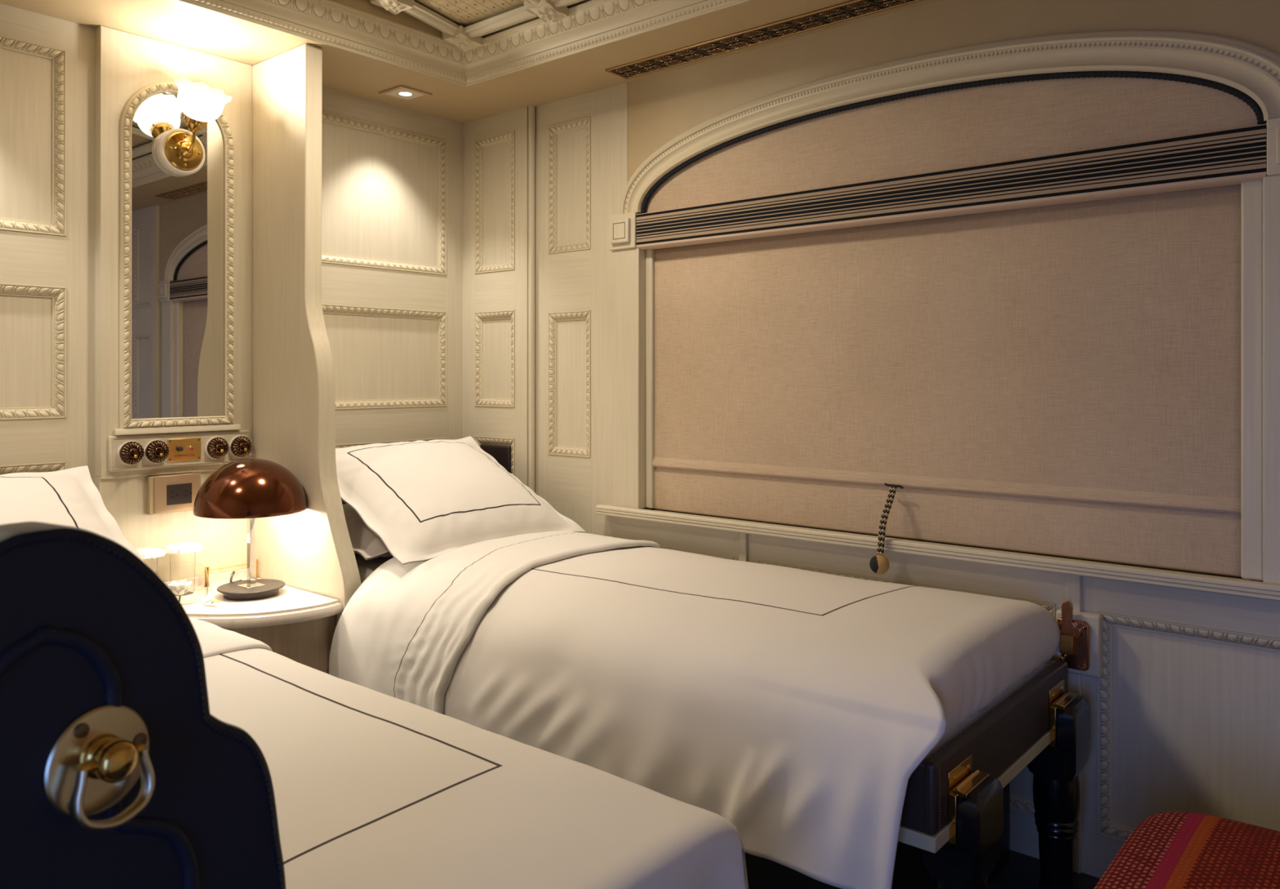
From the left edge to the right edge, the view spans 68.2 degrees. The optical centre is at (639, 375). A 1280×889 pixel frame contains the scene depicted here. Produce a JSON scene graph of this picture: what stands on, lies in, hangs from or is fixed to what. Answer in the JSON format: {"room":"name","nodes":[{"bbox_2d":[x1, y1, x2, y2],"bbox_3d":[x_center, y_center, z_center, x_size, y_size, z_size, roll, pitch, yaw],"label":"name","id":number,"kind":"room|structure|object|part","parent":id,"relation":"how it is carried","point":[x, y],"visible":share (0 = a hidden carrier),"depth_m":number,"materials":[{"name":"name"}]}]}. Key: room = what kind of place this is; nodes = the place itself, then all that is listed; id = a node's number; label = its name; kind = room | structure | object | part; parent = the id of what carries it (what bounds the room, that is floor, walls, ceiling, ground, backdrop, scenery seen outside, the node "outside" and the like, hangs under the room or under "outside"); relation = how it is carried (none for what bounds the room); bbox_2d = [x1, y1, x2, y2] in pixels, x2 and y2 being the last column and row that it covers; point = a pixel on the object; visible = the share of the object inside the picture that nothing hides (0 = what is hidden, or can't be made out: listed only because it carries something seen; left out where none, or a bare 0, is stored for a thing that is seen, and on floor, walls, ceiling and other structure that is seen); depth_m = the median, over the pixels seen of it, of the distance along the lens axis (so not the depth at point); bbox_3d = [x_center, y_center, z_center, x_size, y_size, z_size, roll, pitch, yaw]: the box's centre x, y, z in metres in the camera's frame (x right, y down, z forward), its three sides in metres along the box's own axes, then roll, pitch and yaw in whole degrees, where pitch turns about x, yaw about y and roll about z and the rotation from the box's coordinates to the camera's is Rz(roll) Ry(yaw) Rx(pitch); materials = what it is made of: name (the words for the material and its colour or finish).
{"room":"train carriage","nodes":[
{"label":"train carriage","id":0,"kind":"room"},
{"bbox_2d":[0,3,462,485],"bbox_3d":[-1.758,0.108,2.835,0.054,2.350,3.320,0,0,40],"label":"wall","id":1,"kind":"structure","parent":0,"point":[392,176],"depth_m":3.52,"materials":[{"name":"paint"}]},
{"bbox_3d":[-1.970,0.494,2.554,0.018,0.477,0.756,0,0,40],"label":"panel moulding","id":2,"kind":"part","parent":1,"relation":"part of","materials":[{"name":"paint"}]},
{"bbox_3d":[-1.970,-0.698,2.554,0.018,0.558,0.756,0,0,40],"label":"panel moulding","id":3,"kind":"part","parent":1,"relation":"part of","materials":[{"name":"paint"}]},
{"bbox_3d":[-1.970,-0.070,2.554,0.018,0.393,0.756,0,0,40],"label":"panel moulding","id":4,"kind":"part","parent":1,"relation":"part of","materials":[{"name":"paint"}]},
{"bbox_2d":[95,25,252,582],"bbox_3d":[-1.505,0.108,3.077,0.050,2.350,0.484,0,0,40],"label":"wall panel","id":5,"kind":"object","parent":1,"relation":"attached to","point":[126,63],"visible":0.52,"depth_m":2.98,"materials":[{"name":"paint"}]},
{"bbox_2d":[146,472,200,514],"bbox_3d":[-1.494,0.377,3.034,0.036,0.119,0.160,0,0,40],"label":"power outlet","id":6,"kind":"object","parent":5,"relation":"attached to","point":[171,493],"visible":0.96,"depth_m":3.01,"materials":[{"name":"paint"}]},
{"bbox_2d":[114,81,240,435],"bbox_3d":[-1.483,-0.381,3.050,0.026,1.126,0.395,0,0,40],"label":"wall mirror","id":7,"kind":"object","parent":5,"relation":"attached to","point":[176,233],"visible":0.93,"depth_m":3.04,"materials":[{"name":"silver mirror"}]},
{"bbox_2d":[131,92,224,418],"bbox_3d":[-1.490,-0.389,3.057,0.007,1.044,0.295,0,0,40],"label":"mirror glass","id":8,"kind":"object","parent":7,"relation":"attached to","point":[178,221],"depth_m":3.04,"materials":[{"name":"silver mirror"}]},
{"bbox_2d":[155,77,232,176],"bbox_3d":[-1.395,-0.790,2.974,0.245,0.289,0.172,0,0,40],"label":"wall sconce","id":9,"kind":"object","parent":7,"relation":"attached to","point":[180,152],"visible":1,"depth_m":2.99,"materials":[{"name":"white glass"}]},
{"bbox_3d":[-1.448,-0.720,3.019,0.038,0.120,0.120,0,0,40],"label":"brass plate","id":10,"kind":"part","parent":9,"relation":"part of","materials":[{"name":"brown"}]},
{"bbox_3d":[-1.422,-0.747,2.997,0.051,0.073,0.011,0,0,40],"label":"arm","id":11,"kind":"part","parent":9,"relation":"part of","materials":[{"name":"gold metal"}]},
{"bbox_3d":[-1.362,-0.864,2.947,0.160,0.141,0.172,0,0,40],"label":"lamp shade","id":12,"kind":"part","parent":9,"relation":"part of","materials":[{"name":"white glass"}]},
{"bbox_2d":[108,430,248,471],"bbox_3d":[-1.480,0.238,3.060,0.018,0.109,0.446,0,0,40],"label":"board","id":13,"kind":"object","parent":5,"relation":"attached to","point":[115,464],"visible":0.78,"depth_m":3.02,"materials":[{"name":"paint"}]},
{"bbox_2d":[117,440,144,465],"bbox_3d":[-1.562,0.238,2.915,0.047,0.076,0.076,0,0,40],"label":"toggle switch","id":14,"kind":"object","parent":13,"relation":"attached to","point":[130,452],"visible":1,"depth_m":2.91,"materials":[{"name":"brown metal"}]},
{"bbox_2d":[143,439,168,463],"bbox_3d":[-1.513,0.238,2.973,0.047,0.076,0.076,0,0,40],"label":"toggle switch","id":15,"kind":"object","parent":13,"relation":"attached to","point":[156,451],"visible":1,"depth_m":2.96,"materials":[{"name":"brown metal"}]},
{"bbox_2d":[167,437,200,462],"bbox_3d":[-1.465,0.238,3.050,0.024,0.072,0.106,0,0,40],"label":"plate","id":16,"kind":"object","parent":13,"relation":"attached to","point":[180,449],"visible":1,"depth_m":3.05,"materials":[{"name":"yellow metal"}]},
{"bbox_2d":[204,436,228,459],"bbox_3d":[-1.389,0.238,3.122,0.047,0.076,0.076,0,0,40],"label":"toggle switch","id":17,"kind":"object","parent":13,"relation":"attached to","point":[216,447],"visible":1,"depth_m":3.11,"materials":[{"name":"brown metal"}]},
{"bbox_2d":[228,435,252,457],"bbox_3d":[-1.337,0.238,3.183,0.047,0.076,0.076,0,0,40],"label":"toggle switch","id":18,"kind":"object","parent":13,"relation":"attached to","point":[239,446],"visible":1,"depth_m":3.17,"materials":[{"name":"brown metal"}]},
{"bbox_3d":[-1.040,-0.698,3.663,0.018,0.558,0.716,0,0,40],"label":"panel moulding","id":19,"kind":"part","parent":1,"relation":"part of","materials":[{"name":"paint"}]},
{"bbox_3d":[-1.040,-0.070,3.663,0.018,0.393,0.716,0,0,40],"label":"panel moulding","id":20,"kind":"part","parent":1,"relation":"part of","materials":[{"name":"paint"}]},
{"bbox_3d":[-1.040,0.494,3.663,0.018,0.477,0.716,0,0,40],"label":"panel moulding","id":21,"kind":"part","parent":1,"relation":"part of","materials":[{"name":"paint"}]},
{"bbox_2d":[341,444,511,504],"bbox_3d":[-0.940,0.490,3.717,0.836,0.415,0.241,0,0,-29],"label":"pad","id":22,"kind":"object","parent":1,"relation":"attached to","point":[502,454],"visible":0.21,"depth_m":3.84,"materials":[{"name":"fabric"}]},
{"bbox_2d":[252,43,361,626],"bbox_3d":[-1.111,0.108,3.102,0.603,2.350,0.060,0,0,40],"label":"wall","id":23,"kind":"structure","parent":0,"point":[311,550],"depth_m":3.07,"materials":[{"name":"paint"}]},
{"bbox_2d":[176,0,752,87],"bbox_3d":[-0.357,-1.119,1.582,2.889,0.103,2.561,0,0,40],"label":"trim","id":24,"kind":"structure","parent":23,"relation":"attached to","point":[593,24],"depth_m":3.06,"materials":[{"name":"paint"}]},
{"bbox_2d":[0,0,940,124],"bbox_3d":[-0.374,-1.092,1.609,3.850,0.050,3.420,0,0,40],"label":"ceiling","id":25,"kind":"structure","parent":0,"point":[174,22],"depth_m":3.06,"materials":[{"name":"paint"}]},
{"bbox_2d":[378,84,431,102],"bbox_3d":[-0.884,-1.063,3.564,0.140,0.011,0.140,0,0,40],"label":"recessed light","id":26,"kind":"object","parent":25,"relation":"in","point":[401,92],"visible":1,"depth_m":3.56,"materials":[{"name":"beige metal"}]},
{"bbox_3d":[-0.884,-1.065,3.564,0.108,0.007,0.108,0,0,40],"label":"plate","id":27,"kind":"part","parent":26,"relation":"part of","materials":[{"name":"beige metal"}]},
{"bbox_2d":[329,0,592,51],"bbox_3d":[-0.360,-1.219,1.571,2.720,0.160,2.500,0,0,40],"label":"ceiling panel","id":28,"kind":"object","parent":25,"relation":"attached to","point":[464,24],"visible":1,"depth_m":3.11,"materials":[{"name":"paint"}]},
{"bbox_2d":[605,0,923,79],"bbox_3d":[0.607,-1.064,2.758,1.804,0.008,0.118,0,0,40],"label":"ceiling vent","id":29,"kind":"object","parent":25,"relation":"in","point":[854,9],"visible":1,"depth_m":2.95,"materials":[{"name":"black metal"}]},
{"bbox_2d":[462,0,1279,878],"bbox_3d":[0.655,0.108,2.874,3.600,2.350,0.088,0,0,40],"label":"wall","id":30,"kind":"structure","parent":0,"point":[1184,704],"depth_m":2.91,"materials":[{"name":"paint"}]},
{"bbox_3d":[-0.591,0.491,3.874,0.244,0.483,0.018,0,0,40],"label":"panel moulding","id":31,"kind":"part","parent":30,"relation":"part of","materials":[{"name":"paint"}]},
{"bbox_3d":[-0.591,-0.706,3.874,0.244,0.559,0.018,0,0,40],"label":"panel moulding","id":32,"kind":"part","parent":30,"relation":"part of","materials":[{"name":"paint"}]},
{"bbox_3d":[-0.591,-0.070,3.874,0.244,0.392,0.018,0,0,40],"label":"panel moulding","id":33,"kind":"part","parent":30,"relation":"part of","materials":[{"name":"paint"}]},
{"bbox_2d":[528,105,535,493],"bbox_3d":[-0.428,0.108,3.743,0.027,2.350,0.027,0,0,40],"label":"trim","id":34,"kind":"structure","parent":30,"relation":"attached to","point":[531,108],"depth_m":3.73,"materials":[{"name":"paint"}]},
{"bbox_3d":[-0.269,-0.726,3.636,0.226,0.498,0.018,0,0,40],"label":"panel moulding","id":35,"kind":"part","parent":30,"relation":"part of","materials":[{"name":"paint"}]},
{"bbox_3d":[-0.269,0.029,3.636,0.226,0.555,0.018,0,0,40],"label":"panel moulding","id":36,"kind":"part","parent":30,"relation":"part of","materials":[{"name":"paint"}]},
{"bbox_3d":[0.080,0.887,3.343,0.616,0.567,0.018,0,0,40],"label":"panel moulding","id":37,"kind":"part","parent":30,"relation":"part of","materials":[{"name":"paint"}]},
{"bbox_3d":[0.743,0.885,2.787,0.923,0.572,0.018,0,0,40],"label":"panel moulding","id":38,"kind":"part","parent":30,"relation":"part of","materials":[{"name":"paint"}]},
{"bbox_2d":[595,30,1279,601],"bbox_3d":[0.748,-0.206,2.793,2.254,1.439,0.143,0,0,40],"label":"window","id":39,"kind":"structure","parent":30,"relation":"in","point":[1251,68],"depth_m":2.49,"materials":[{"name":"beige wood"}]},
{"bbox_3d":[-0.030,0.008,3.445,0.127,0.934,0.075,0,0,40],"label":"casing","id":40,"kind":"part","parent":39,"relation":"part of","materials":[{"name":"paint"}]},
{"bbox_3d":[0.737,0.493,2.781,2.254,0.040,0.110,0,0,40],"label":"sill","id":41,"kind":"part","parent":39,"relation":"part of","materials":[{"name":"paint"}]},
{"bbox_3d":[0.780,-0.192,2.853,2.220,1.370,0.010,0,0,40],"label":"pane","id":42,"kind":"part","parent":39,"relation":"part of","materials":[{"name":"beige fabric"}]},
{"bbox_3d":[0.735,-0.755,2.800,2.083,0.341,0.079,0,0,40],"label":"arch casing","id":43,"kind":"part","parent":39,"relation":"part of","materials":[{"name":"paint"}]},
{"bbox_2d":[635,71,1266,577],"bbox_3d":[0.703,-0.129,2.762,1.887,1.394,0.149,0,0,40],"label":"window blind","id":44,"kind":"object","parent":39,"relation":"attached to","point":[1011,304],"depth_m":2.64,"materials":[{"name":"fabric"}]},
{"bbox_3d":[0.710,0.442,2.735,0.063,0.252,0.117,0,0,40],"label":"blind pull","id":45,"kind":"part","parent":44,"relation":"part of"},
{"bbox_3d":[0.717,0.417,2.745,0.090,0.199,0.022,0,0,-45],"label":"braided cord","id":46,"kind":"part","parent":44,"relation":"part of","materials":[{"name":"black fabric"}]},
{"bbox_3d":[1.503,0.008,2.159,0.127,0.934,0.075,0,0,40],"label":"casing","id":47,"kind":"part","parent":39,"relation":"part of","materials":[{"name":"paint"}]},
{"bbox_2d":[1049,600,1102,677],"bbox_3d":[1.111,0.669,2.421,0.122,0.188,0.077,0,0,40],"label":"bracket","id":48,"kind":"object","parent":30,"relation":"attached to","point":[1081,637],"visible":0.96,"depth_m":2.40,"materials":[{"name":"paint"}]},
{"bbox_3d":[1.067,0.720,2.428,0.045,0.014,0.032,0,0,40],"label":"striker plate","id":49,"kind":"part","parent":48,"relation":"part of","materials":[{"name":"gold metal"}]},
{"bbox_3d":[1.094,0.619,2.411,0.054,0.088,0.012,0,0,40],"label":"pull lever","id":50,"kind":"part","parent":48,"relation":"part of","materials":[{"name":"orange metal"}]},
{"bbox_3d":[1.109,0.685,2.418,0.078,0.125,0.014,0,0,40],"label":"plate","id":51,"kind":"part","parent":48,"relation":"part of","materials":[{"name":"brown wood"}]},
{"bbox_3d":[1.378,0.886,2.253,0.533,0.569,0.018,0,0,40],"label":"panel moulding","id":52,"kind":"part","parent":30,"relation":"part of","materials":[{"name":"paint"}]},
{"bbox_2d":[988,849,1100,888],"bbox_3d":[-0.365,1.313,1.621,3.850,0.060,3.450,0,0,40],"label":"floor","id":53,"kind":"structure","parent":0,"point":[1021,871],"depth_m":2.42,"materials":[{"name":"grey carpet"}]},
{"bbox_2d":[0,521,285,888],"bbox_3d":[-0.609,0.695,0.774,0.506,1.176,0.436,0,0,30],"label":"dining chair","id":54,"kind":"object","parent":53,"relation":"on","point":[117,771],"visible":1,"depth_m":0.70,"materials":[{"name":"black leather"}]},
{"bbox_3d":[-0.400,0.283,0.698,0.006,0.078,0.078,0,0,30],"label":"handle plate","id":55,"kind":"part","parent":54,"relation":"part of","materials":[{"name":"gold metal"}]},
{"bbox_3d":[-0.384,0.280,0.689,0.030,0.032,0.046,0,0,29],"label":"knob","id":56,"kind":"part","parent":54,"relation":"part of","materials":[{"name":"gold metal"}]},
{"bbox_2d":[164,559,342,674],"bbox_3d":[-1.272,0.953,2.885,0.562,0.661,0.476,0,0,40],"label":"bedside table","id":57,"kind":"object","parent":53,"relation":"on","point":[299,625],"visible":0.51,"depth_m":2.83,"materials":[{"name":"white wood"}]},
{"bbox_2d":[135,547,165,574],"bbox_3d":[-1.514,0.609,2.888,0.118,0.154,0.117,0,0,40],"label":"drinking glass","id":58,"kind":"object","parent":57,"relation":"on","point":[144,553],"visible":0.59,"depth_m":2.87,"materials":[{"name":"clear glass"}]},
{"bbox_2d":[155,562,208,605],"bbox_3d":[-1.388,0.624,2.855,0.154,0.116,0.154,0,0,40],"label":"glass vase","id":59,"kind":"object","parent":57,"relation":"on","point":[187,604],"visible":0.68,"depth_m":2.86,"materials":[{"name":"clear glass"}]},
{"bbox_2d":[167,580,191,601],"bbox_3d":[-1.382,0.651,2.845,0.070,0.056,0.069,0,0,40],"label":"flower","id":60,"kind":"object","parent":59,"relation":"in","point":[180,588],"visible":1,"depth_m":2.83,"materials":[{"name":"white plant"}]},
{"bbox_2d":[163,542,203,595],"bbox_3d":[-1.442,0.609,2.981,0.118,0.154,0.117,0,0,40],"label":"drinking glass","id":61,"kind":"object","parent":57,"relation":"on","point":[183,547],"visible":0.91,"depth_m":2.96,"materials":[{"name":"clear glass"}]},
{"bbox_3d":[-1.413,0.654,3.083,0.017,0.064,0.017,0,0,40],"label":"rail post","id":62,"kind":"part","parent":57,"relation":"part of","materials":[{"name":"gold metal"}]},
{"bbox_2d":[204,599,219,604],"bbox_3d":[-1.275,0.677,2.826,0.057,0.012,0.021,0,0,16],"label":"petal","id":63,"kind":"object","parent":57,"relation":"on","point":[218,601],"visible":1,"depth_m":2.83,"materials":[{"name":"white"}]},
{"bbox_3d":[-1.366,0.634,3.139,0.004,0.004,0.208,0,0,40],"label":"gallery rail","id":64,"kind":"part","parent":57,"relation":"part of","materials":[{"name":"gold metal"}]},
{"bbox_2d":[192,453,307,599],"bbox_3d":[-1.221,0.464,2.972,0.332,0.446,0.332,0,0,16],"label":"table lamp","id":65,"kind":"object","parent":57,"relation":"on","point":[251,488],"visible":1,"depth_m":2.88,"materials":[{"name":"brown metal"}]},
{"bbox_3d":[-1.327,0.658,3.083,0.032,0.058,0.145,0,0,-13],"label":"cord","id":66,"kind":"part","parent":65,"relation":"part of","materials":[{"name":"grey metal"}]},
{"bbox_3d":[-1.221,0.342,2.972,0.332,0.165,0.332,0,0,40],"label":"lamp shade","id":67,"kind":"part","parent":65,"relation":"part of","materials":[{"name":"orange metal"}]},
{"bbox_3d":[-1.221,0.477,2.972,0.020,0.358,0.020,0,0,38],"label":"square stem","id":68,"kind":"part","parent":65,"relation":"part of","materials":[{"name":"silver metal"}]},
{"bbox_3d":[-1.221,0.657,2.972,0.062,0.003,0.062,0,0,40],"label":"foot plate","id":69,"kind":"part","parent":65,"relation":"part of","materials":[{"name":"silver metal"}]},
{"bbox_3d":[-1.306,0.654,3.211,0.017,0.064,0.017,0,0,40],"label":"rail post","id":70,"kind":"part","parent":57,"relation":"part of","materials":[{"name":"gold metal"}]},
{"bbox_2d":[354,552,1090,888],"bbox_3d":[-0.089,0.949,2.828,2.480,0.668,0.846,0,0,40],"label":"bed","id":71,"kind":"object","parent":53,"relation":"on","point":[953,811],"visible":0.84,"depth_m":2.02,"materials":[{"name":"brown leather"}]},
{"bbox_2d":[342,503,392,559],"bbox_3d":[-0.819,0.531,3.405,0.557,0.174,0.760,0,0,40],"label":"pillow","id":72,"kind":"object","parent":71,"relation":"on","point":[365,542],"visible":0.1,"depth_m":3.07,"materials":[{"name":"beige fabric"}]},
{"bbox_2d":[328,530,1061,888],"bbox_3d":[0.082,0.748,2.628,1.891,0.424,0.981,0,0,40],"label":"duvet","id":73,"kind":"object","parent":71,"relation":"on","point":[798,708],"visible":0.91,"depth_m":2.18,"materials":[{"name":"fabric"}]},
{"bbox_2d":[335,435,585,564],"bbox_3d":[-0.702,0.409,3.339,0.652,0.337,0.800,0,0,40],"label":"pillow","id":74,"kind":"object","parent":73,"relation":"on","point":[424,500],"visible":0.85,"depth_m":3.17,"materials":[{"name":"fabric"}]},
{"bbox_3d":[-0.117,0.734,2.869,2.365,0.238,0.818,0,0,40],"label":"mattress","id":75,"kind":"part","parent":71,"relation":"part of","materials":[{"name":"white fabric"}]},
{"bbox_3d":[0.626,1.035,1.846,0.122,0.496,0.132,0,0,40],"label":"leg","id":76,"kind":"part","parent":71,"relation":"part of","materials":[{"name":"black wood"}]},
{"bbox_3d":[-0.113,0.786,2.846,2.420,0.137,0.837,0,0,40],"label":"leather rail","id":77,"kind":"part","parent":71,"relation":"part of","materials":[{"name":"brown leather"}]},
{"bbox_3d":[1.022,1.035,2.317,0.122,0.496,0.132,0,0,40],"label":"leg","id":78,"kind":"part","parent":71,"relation":"part of","materials":[{"name":"black wood"}]},
{"bbox_2d":[1093,811,1279,888],"bbox_3d":[1.034,1.046,1.377,0.695,0.473,0.775,0,0,40],"label":"ottoman","id":79,"kind":"object","parent":53,"relation":"on","point":[1169,850],"visible":1,"depth_m":1.62,"materials":[{"name":"red fabric"}]},
{"bbox_3d":[-0.971,0.990,1.889,2.315,0.585,0.582,0,0,40],"label":"bed","id":80,"kind":"object","parent":53,"relation":"on","visible":0},
{"bbox_2d":[0,465,144,562],"bbox_3d":[-1.696,0.423,2.313,0.594,0.316,0.840,0,0,40],"label":"pillow","id":81,"kind":"object","parent":80,"relation":"on","point":[70,497],"visible":0.34,"depth_m":2.54,"materials":[{"name":"fabric"}]},
{"bbox_2d":[189,617,748,888],"bbox_3d":[-0.711,0.803,1.671,1.737,0.368,0.715,0,0,40],"label":"duvet","id":82,"kind":"object","parent":80,"relation":"on","point":[373,789],"visible":0.59,"depth_m":1.41,"materials":[{"name":"fabric"}]}
]}

